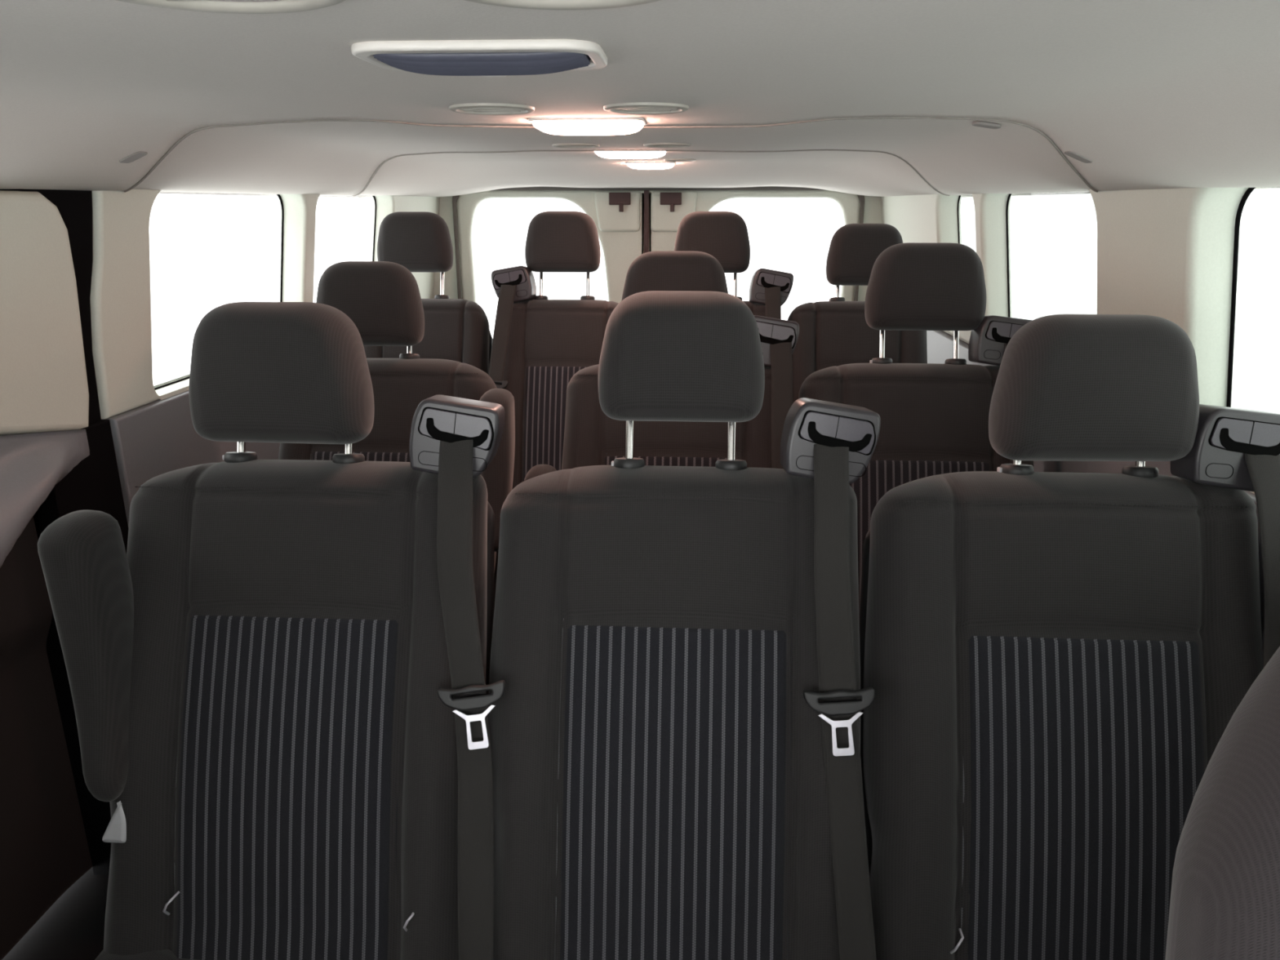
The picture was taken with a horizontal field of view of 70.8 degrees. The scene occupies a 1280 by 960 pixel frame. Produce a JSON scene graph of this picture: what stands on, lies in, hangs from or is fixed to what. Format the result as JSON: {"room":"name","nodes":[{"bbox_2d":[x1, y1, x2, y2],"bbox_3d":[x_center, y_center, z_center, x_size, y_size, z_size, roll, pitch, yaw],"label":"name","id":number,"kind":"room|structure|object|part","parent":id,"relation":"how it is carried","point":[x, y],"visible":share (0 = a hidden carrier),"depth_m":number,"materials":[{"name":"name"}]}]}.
{"room":"vehicle interior","nodes":[
{"label":"vehicle interior","id":0,"kind":"room"},
{"bbox_2d":[2,867,108,959],"bbox_3d":[-0.060,0.789,2.089,2.240,0.030,4.720,1,17,3],"label":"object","id":1,"kind":"structure","parent":0,"point":[73,927],"depth_m":1.75,"materials":[{"name":"black plastic"}]},
{"bbox_2d":[37,302,506,959],"bbox_3d":[-0.503,0.422,1.156,0.632,1.217,0.792,1,17,3],"label":"passenger seat","id":2,"kind":"object","parent":1,"relation":"on","point":[279,684],"visible":1,"depth_m":1.27,"materials":[{"name":"black fabric"}]},
{"bbox_3d":[-0.762,0.241,1.263,0.098,0.390,0.170,1,17,3],"label":"armrest","id":3,"kind":"part","parent":2,"relation":"part of","materials":[{"name":"black fabric"}]},
{"bbox_3d":[-0.734,0.478,1.266,0.035,0.060,0.020,1,-3,3],"label":"recline lever","id":4,"kind":"part","parent":2,"relation":"part of","materials":[{"name":"grey plastic"}]},
{"bbox_2d":[94,948,196,959],"bbox_3d":[-0.527,0.788,1.096,0.539,0.142,0.460,1,17,3],"label":"seat cushion","id":5,"kind":"object","parent":2,"relation":"on","point":[106,953],"depth_m":1.26,"materials":[{"name":"black fabric"}]},
{"bbox_3d":[-0.614,-0.040,1.382,0.012,0.112,0.016,1,-3,3],"label":"headrest post","id":6,"kind":"part","parent":2,"relation":"part of","materials":[{"name":"silver metal"}]},
{"bbox_3d":[-0.507,0.367,1.325,0.550,0.802,0.149,1,-3,3],"label":"backrest","id":7,"kind":"part","parent":2,"relation":"part of","materials":[{"name":"black fabric"}]},
{"bbox_3d":[-0.445,-0.037,1.372,0.012,0.112,0.016,1,-3,3],"label":"headrest post","id":8,"kind":"part","parent":2,"relation":"part of","materials":[{"name":"silver metal"}]},
{"bbox_3d":[-0.220,0.333,1.208,0.059,0.056,0.003,-8,-3,3],"label":"latch plate","id":9,"kind":"part","parent":2,"relation":"part of","materials":[{"name":"metal"}]},
{"bbox_2d":[278,261,515,599],"bbox_3d":[-0.578,0.182,1.923,0.579,1.226,0.787,1,17,3],"label":"passenger seat","id":10,"kind":"object","parent":1,"relation":"on","point":[382,299],"visible":0.15,"depth_m":2.05,"materials":[{"name":"black fabric"}]},
{"bbox_3d":[-0.593,0.108,2.089,0.520,0.802,0.149,1,-3,3],"label":"backrest","id":11,"kind":"part","parent":10,"relation":"part of","materials":[{"name":"black fabric"}]},
{"bbox_3d":[-0.548,-0.296,2.137,0.012,0.110,0.016,1,-3,3],"label":"headrest post","id":12,"kind":"part","parent":10,"relation":"part of","materials":[{"name":"silver metal"}]},
{"bbox_3d":[-0.316,-0.025,1.990,0.072,0.345,0.166,1,17,3],"label":"armrest","id":13,"kind":"part","parent":10,"relation":"part of","materials":[{"name":"black fabric"}]},
{"bbox_2d":[363,211,493,374],"bbox_3d":[-0.709,-0.112,2.710,0.429,1.329,0.804,1,17,3],"label":"passenger seat","id":14,"kind":"object","parent":1,"relation":"on","point":[458,330],"visible":0.23,"depth_m":2.82,"materials":[{"name":"black fabric"}]},
{"bbox_3d":[-0.699,-0.190,2.863,0.423,0.802,0.149,1,-3,3],"label":"backrest","id":15,"kind":"part","parent":14,"relation":"part of","materials":[{"name":"black fabric"}]},
{"bbox_3d":[-0.640,-0.620,2.912,0.012,0.164,0.016,1,-3,3],"label":"headrest post","id":16,"kind":"part","parent":14,"relation":"part of","materials":[{"name":"silver metal"}]},
{"bbox_2d":[488,211,618,489],"bbox_3d":[-0.262,-0.105,2.684,0.479,1.331,0.805,1,17,3],"label":"passenger seat","id":17,"kind":"object","parent":1,"relation":"on","point":[540,343],"visible":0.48,"depth_m":2.80,"materials":[{"name":"black fabric"}]},
{"bbox_3d":[-0.319,-0.615,2.894,0.012,0.166,0.016,1,-3,3],"label":"headrest post","id":18,"kind":"part","parent":17,"relation":"part of","materials":[{"name":"silver metal"}]},
{"bbox_3d":[-0.236,-0.182,2.837,0.442,0.802,0.149,1,-3,3],"label":"backrest","id":19,"kind":"part","parent":17,"relation":"part of","materials":[{"name":"black fabric"}]},
{"bbox_3d":[-0.167,-0.613,2.886,0.012,0.166,0.016,1,-3,3],"label":"headrest post","id":20,"kind":"part","parent":17,"relation":"part of","materials":[{"name":"silver metal"}]},
{"bbox_2d":[524,250,799,480],"bbox_3d":[0.042,0.180,1.889,0.607,1.251,0.796,1,17,3],"label":"passenger seat","id":21,"kind":"object","parent":1,"relation":"on","point":[591,437],"visible":0.21,"depth_m":2.01,"materials":[{"name":"black fabric"}]},
{"bbox_3d":[-0.219,0.145,2.006,0.072,0.350,0.167,1,17,3],"label":"armrest","id":22,"kind":"part","parent":21,"relation":"part of","materials":[{"name":"black fabric"}]},
{"bbox_3d":[0.073,0.119,2.051,0.520,0.802,0.149,1,-3,3],"label":"backrest","id":23,"kind":"part","parent":21,"relation":"part of","materials":[{"name":"black fabric"}]},
{"bbox_2d":[488,290,880,959],"bbox_3d":[0.040,0.422,1.127,0.553,1.234,0.800,1,17,3],"label":"passenger seat","id":24,"kind":"object","parent":1,"relation":"on","point":[674,730],"visible":0.96,"depth_m":1.24,"materials":[{"name":"black fabric"}]},
{"bbox_3d":[-0.016,-0.049,1.349,0.012,0.152,0.016,1,-3,3],"label":"headrest post","id":25,"kind":"part","parent":24,"relation":"part of","materials":[{"name":"silver metal"}]},
{"bbox_3d":[0.136,-0.047,1.340,0.012,0.152,0.016,1,-3,3],"label":"headrest post","id":26,"kind":"part","parent":24,"relation":"part of","materials":[{"name":"silver metal"}]},
{"bbox_3d":[0.265,0.333,1.181,0.059,0.056,0.003,-4,-3,3],"label":"latch plate","id":27,"kind":"part","parent":24,"relation":"part of","materials":[{"name":"metal"}]},
{"bbox_2d":[674,211,793,319],"bbox_3d":[0.220,-0.097,2.657,0.474,1.331,0.805,1,17,3],"label":"passenger seat","id":28,"kind":"object","parent":1,"relation":"on","point":[722,235],"visible":0.18,"depth_m":2.76,"materials":[{"name":"black fabric"}]},
{"bbox_3d":[0.302,-0.605,2.859,0.012,0.166,0.016,1,-3,3],"label":"headrest post","id":29,"kind":"part","parent":28,"relation":"part of","materials":[{"name":"silver metal"}]},
{"bbox_3d":[0.217,-0.174,2.811,0.442,0.802,0.149,1,-3,3],"label":"backrest","id":30,"kind":"part","parent":28,"relation":"part of","materials":[{"name":"black fabric"}]},
{"bbox_2d":[787,223,927,403],"bbox_3d":[0.658,-0.070,2.631,0.448,1.295,0.792,1,17,3],"label":"passenger seat","id":31,"kind":"object","parent":1,"relation":"on","point":[836,331],"visible":0.2,"depth_m":2.75,"materials":[{"name":"black fabric"}]},
{"bbox_3d":[0.623,-0.580,2.840,0.012,0.128,0.016,1,-3,3],"label":"headrest post","id":32,"kind":"part","parent":31,"relation":"part of","materials":[{"name":"silver metal"}]},
{"bbox_3d":[0.668,-0.166,2.786,0.442,0.802,0.149,1,-3,3],"label":"backrest","id":33,"kind":"part","parent":31,"relation":"part of","materials":[{"name":"black fabric"}]},
{"bbox_2d":[798,242,1033,621],"bbox_3d":[0.599,0.180,1.857,0.525,1.270,0.802,1,17,3],"label":"passenger seat","id":34,"kind":"object","parent":1,"relation":"on","point":[934,417],"visible":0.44,"depth_m":1.98,"materials":[{"name":"black fabric"}]},
{"bbox_3d":[0.558,-0.299,2.075,0.012,0.156,0.016,1,-3,3],"label":"headrest post","id":35,"kind":"part","parent":34,"relation":"part of","materials":[{"name":"silver metal"}]},
{"bbox_3d":[0.609,0.129,2.020,0.519,0.802,0.149,1,-3,3],"label":"backrest","id":36,"kind":"part","parent":34,"relation":"part of","materials":[{"name":"black fabric"}]},
{"bbox_3d":[0.725,-0.297,2.066,0.012,0.156,0.016,1,-3,3],"label":"headrest post","id":37,"kind":"part","parent":34,"relation":"part of","materials":[{"name":"silver metal"}]},
{"bbox_2d":[858,314,1279,959],"bbox_3d":[0.588,0.446,1.095,0.562,1.207,0.790,1,17,3],"label":"passenger seat","id":38,"kind":"object","parent":1,"relation":"on","point":[1057,665],"visible":0.92,"depth_m":1.21,"materials":[{"name":"black fabric"}]},
{"bbox_3d":[0.551,-0.015,1.315,0.012,0.104,0.016,1,-3,3],"label":"headrest post","id":39,"kind":"part","parent":38,"relation":"part of","materials":[{"name":"silver metal"}]},
{"bbox_3d":[0.726,-0.013,1.306,0.012,0.104,0.016,1,-3,3],"label":"headrest post","id":40,"kind":"part","parent":38,"relation":"part of","materials":[{"name":"silver metal"}]},
{"bbox_2d":[1164,646,1279,959],"bbox_3d":[0.525,0.690,0.311,0.613,1.199,0.853,1,17,3],"label":"seat","id":41,"kind":"object","parent":1,"relation":"on","point":[1224,903],"visible":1,"depth_m":0.49,"materials":[{"name":"black fabric"}]},
{"bbox_2d":[89,189,439,419],"bbox_3d":[-1.000,-0.690,2.832,0.148,0.496,2.348,1,17,3],"label":"wall","id":42,"kind":"structure","parent":0,"point":[120,298],"depth_m":1.83,"materials":[{"name":"beige plastic"}]},
{"bbox_2d":[0,190,93,959],"bbox_3d":[-1.158,0.452,0.757,0.178,1.352,2.244,1,17,3],"label":"door","id":43,"kind":"structure","parent":42,"relation":"in","point":[44,393],"depth_m":1.65,"materials":[{"name":"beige plastic"}]},
{"bbox_3d":[-1.137,0.019,0.623,0.127,0.444,2.244,1,17,3],"label":"trim","id":44,"kind":"part","parent":43,"relation":"part of","materials":[{"name":"beige plastic"}]},
{"bbox_3d":[-1.158,0.325,0.713,0.178,0.369,2.234,1,17,3],"label":"trim","id":45,"kind":"part","parent":43,"relation":"part of","materials":[{"name":"grey plastic"}]},
{"bbox_3d":[-1.178,0.700,0.829,0.139,0.836,2.234,1,17,3],"label":"kick panel","id":46,"kind":"part","parent":43,"relation":"part of","materials":[{"name":"black plastic"}]},
{"bbox_2d":[0,189,101,657],"bbox_3d":[-1.134,-0.023,1.733,0.245,1.130,0.188,1,17,3],"label":"trim","id":47,"kind":"structure","parent":42,"relation":"attached to","point":[74,207],"depth_m":1.67,"materials":[{"name":"black plastic"}]},
{"bbox_2d":[33,419,128,875],"bbox_3d":[-1.106,0.355,1.847,0.085,0.940,0.188,1,17,3],"label":"trim","id":48,"kind":"structure","parent":42,"relation":"attached to","point":[94,483],"depth_m":1.78,"materials":[{"name":"black plastic"}]},
{"bbox_2d":[104,390,279,528],"bbox_3d":[-1.024,-0.012,3.050,0.090,0.940,2.330,1,17,3],"label":"trim","id":49,"kind":"structure","parent":42,"relation":"attached to","point":[153,439],"depth_m":1.95,"materials":[{"name":"grey plastic"}]},
{"bbox_2d":[154,194,284,390],"bbox_3d":[-1.067,-0.496,2.257,0.068,0.444,0.771,1,17,3],"label":"window","id":50,"kind":"structure","parent":42,"relation":"in","point":[278,195],"depth_m":2.58,"materials":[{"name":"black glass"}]},
{"bbox_2d":[372,195,376,261],"bbox_3d":[-1.019,-0.733,3.031,0.068,0.444,0.708,1,17,3],"label":"window","id":51,"kind":"structure","parent":42,"relation":"in","point":[375,200],"depth_m":3.33,"materials":[{"name":"black rubber"}]},
{"bbox_2d":[0,0,1279,198],"bbox_3d":[-0.062,-0.609,1.625,2.160,0.165,4.650,1,17,3],"label":"ceiling","id":52,"kind":"structure","parent":0,"point":[1157,94],"depth_m":1.03,"materials":[{"name":"fabric"}]},
{"bbox_2d":[119,151,147,163],"bbox_3d":[-0.841,-0.537,1.494,0.040,0.020,0.032,1,17,3],"label":"plug","id":53,"kind":"object","parent":52,"relation":"attached to","point":[137,155],"visible":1,"depth_m":1.49,"materials":[{"name":"grey plastic"}]},
{"bbox_2d":[115,0,345,13],"bbox_3d":[-0.247,-0.281,0.503,0.166,0.009,0.166,1,17,3],"label":"ceiling vent","id":54,"kind":"object","parent":52,"relation":"in","point":[204,6],"visible":1,"depth_m":0.56,"materials":[{"name":"beige plastic"}]},
{"bbox_2d":[351,39,607,76],"bbox_3d":[-0.130,-0.350,0.755,0.202,0.019,0.118,1,17,3],"label":"ceiling light","id":55,"kind":"object","parent":52,"relation":"in","point":[485,58],"visible":1,"depth_m":0.72,"materials":[{"name":"white plastic"}]},
{"bbox_2d":[448,102,534,115],"bbox_3d":[-0.194,-0.488,1.181,0.112,0.009,0.112,1,17,3],"label":"ceiling vent","id":56,"kind":"object","parent":52,"relation":"in","point":[479,108],"visible":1,"depth_m":1.18,"materials":[{"name":"beige plastic"}]},
{"bbox_2d":[465,0,660,9],"bbox_3d":[-0.046,-0.278,0.493,0.164,0.009,0.164,1,17,3],"label":"ceiling vent","id":57,"kind":"object","parent":52,"relation":"in","point":[526,4],"visible":1,"depth_m":0.56,"materials":[{"name":"beige plastic"}]},
{"bbox_2d":[552,142,599,148],"bbox_3d":[-0.141,-0.735,1.974,0.104,0.009,0.104,1,17,3],"label":"ceiling vent","id":58,"kind":"object","parent":52,"relation":"in","point":[570,145],"visible":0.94,"depth_m":1.95,"materials":[{"name":"beige plastic"}]},
{"bbox_2d":[528,117,645,135],"bbox_3d":[-0.078,-0.537,1.370,0.171,0.020,0.106,1,17,3],"label":"recessed light","id":59,"kind":"object","parent":52,"relation":"in","point":[555,126],"visible":0.99,"depth_m":1.33,"materials":[{"name":"white plastic"}]},
{"bbox_2d":[124,116,1097,192],"bbox_3d":[-0.056,-0.554,1.552,1.907,0.107,0.396,0,17,0],"label":"trim","id":60,"kind":"structure","parent":52,"relation":"attached to","point":[1046,136],"depth_m":1.44,"materials":[{"name":"grey plastic"}]},
{"bbox_2d":[594,151,666,158],"bbox_3d":[-0.024,-0.813,2.246,0.181,0.020,0.106,1,17,3],"label":"recessed light","id":61,"kind":"object","parent":52,"relation":"in","point":[607,154],"visible":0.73,"depth_m":2.21,"materials":[{"name":"white plastic"}]},
{"bbox_2d":[603,102,688,114],"bbox_3d":[0.008,-0.486,1.173,0.112,0.009,0.112,1,17,3],"label":"ceiling vent","id":62,"kind":"object","parent":52,"relation":"in","point":[637,108],"visible":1,"depth_m":1.17,"materials":[{"name":"beige plastic"}]},
{"bbox_2d":[626,161,675,168],"bbox_3d":[0.035,-1.011,2.894,0.156,0.020,0.106,1,17,3],"label":"recessed light","id":63,"kind":"object","parent":52,"relation":"in","point":[635,165],"visible":0.98,"depth_m":2.85,"materials":[{"name":"white plastic"}]},
{"bbox_2d":[643,142,690,147],"bbox_3d":[0.059,-0.731,1.962,0.104,0.009,0.104,1,17,3],"label":"ceiling vent","id":64,"kind":"object","parent":52,"relation":"in","point":[652,144],"visible":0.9,"depth_m":1.94,"materials":[{"name":"beige plastic"}]},
{"bbox_2d":[663,158,695,161],"bbox_3d":[0.120,-0.960,2.695,0.096,0.009,0.096,1,17,3],"label":"ceiling vent","id":65,"kind":"object","parent":52,"relation":"in","point":[673,159],"visible":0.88,"depth_m":2.66,"materials":[{"name":"beige plastic"}]},
{"bbox_2d":[971,120,1001,128],"bbox_3d":[0.554,-0.568,1.441,0.042,0.011,0.032,1,17,3],"label":"plug","id":66,"kind":"object","parent":52,"relation":"attached to","point":[977,123],"visible":1,"depth_m":1.43,"materials":[{"name":"grey plastic"}]},
{"bbox_2d":[1064,151,1092,163],"bbox_3d":[0.702,-0.518,1.440,0.040,0.020,0.032,1,17,3],"label":"plug","id":67,"kind":"object","parent":52,"relation":"attached to","point":[1072,154],"visible":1,"depth_m":1.44,"materials":[{"name":"grey plastic"}]},
{"bbox_2d":[432,195,882,301],"bbox_3d":[0.075,-0.586,4.055,2.140,1.450,0.050,1,17,3],"label":"wall","id":68,"kind":"structure","parent":0,"point":[873,206],"depth_m":3.91,"materials":[{"name":"beige plastic"}]},
{"bbox_2d":[456,190,644,303],"bbox_3d":[-0.385,-0.716,4.009,0.820,1.104,0.103,1,17,3],"label":"door","id":69,"kind":"structure","parent":68,"relation":"in","point":[618,215],"depth_m":3.88,"materials":[{"name":"beige plastic"}]},
{"bbox_2d":[644,190,648,253],"bbox_3d":[0.028,-0.703,3.972,0.022,1.102,0.010,1,17,3],"label":"trim","id":70,"kind":"structure","parent":68,"relation":"attached to","point":[646,192],"depth_m":3.84,"materials":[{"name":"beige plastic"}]},
{"bbox_2d":[452,186,864,301],"bbox_3d":[0.067,-0.703,3.966,1.750,1.145,0.014,1,17,3],"label":"trim","id":71,"kind":"structure","parent":68,"relation":"attached to","point":[861,197],"depth_m":3.81,"materials":[{"name":"grey rubber"}]},
{"bbox_2d":[648,190,860,301],"bbox_3d":[0.482,-0.701,3.960,0.900,1.104,0.103,1,17,3],"label":"door","id":72,"kind":"structure","parent":68,"relation":"in","point":[667,208],"depth_m":3.81,"materials":[{"name":"beige plastic"}]},
{"bbox_2d":[880,187,1254,493],"bbox_3d":[0.942,-0.322,1.634,0.148,0.500,4.620,1,17,3],"label":"wall","id":73,"kind":"structure","parent":0,"point":[1167,254],"depth_m":1.55,"materials":[{"name":"beige plastic"}]},
{"bbox_2d":[353,149,949,196],"bbox_3d":[-0.007,-0.854,2.520,1.904,0.107,0.728,1,17,3],"label":"trim","id":74,"kind":"structure","parent":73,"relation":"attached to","point":[385,161],"depth_m":2.23,"materials":[{"name":"grey plastic"}]},
{"bbox_2d":[957,195,976,252],"bbox_3d":[1.038,-0.680,2.760,0.060,0.388,0.412,1,17,3],"label":"window","id":75,"kind":"structure","parent":73,"relation":"in","point":[966,206],"depth_m":2.83,"materials":[{"name":"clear glass"}]},
{"bbox_2d":[1005,191,1097,319],"bbox_3d":[1.004,-0.465,2.155,0.068,0.444,0.738,1,17,3],"label":"window","id":76,"kind":"structure","parent":73,"relation":"in","point":[1051,237],"depth_m":2.18,"materials":[{"name":"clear glass"}]},
{"bbox_2d":[926,330,1264,650],"bbox_3d":[0.962,0.357,1.841,0.090,0.940,4.620,1,17,3],"label":"trim","id":77,"kind":"structure","parent":73,"relation":"attached to","point":[940,344],"depth_m":1.95,"materials":[{"name":"grey plastic"}]},
{"bbox_2d":[1226,187,1255,407],"bbox_3d":[0.930,-0.103,0.971,0.068,0.444,1.029,1,17,3],"label":"window frame","id":78,"kind":"structure","parent":73,"relation":"in","point":[1248,192],"depth_m":1.44,"materials":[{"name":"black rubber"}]}
]}

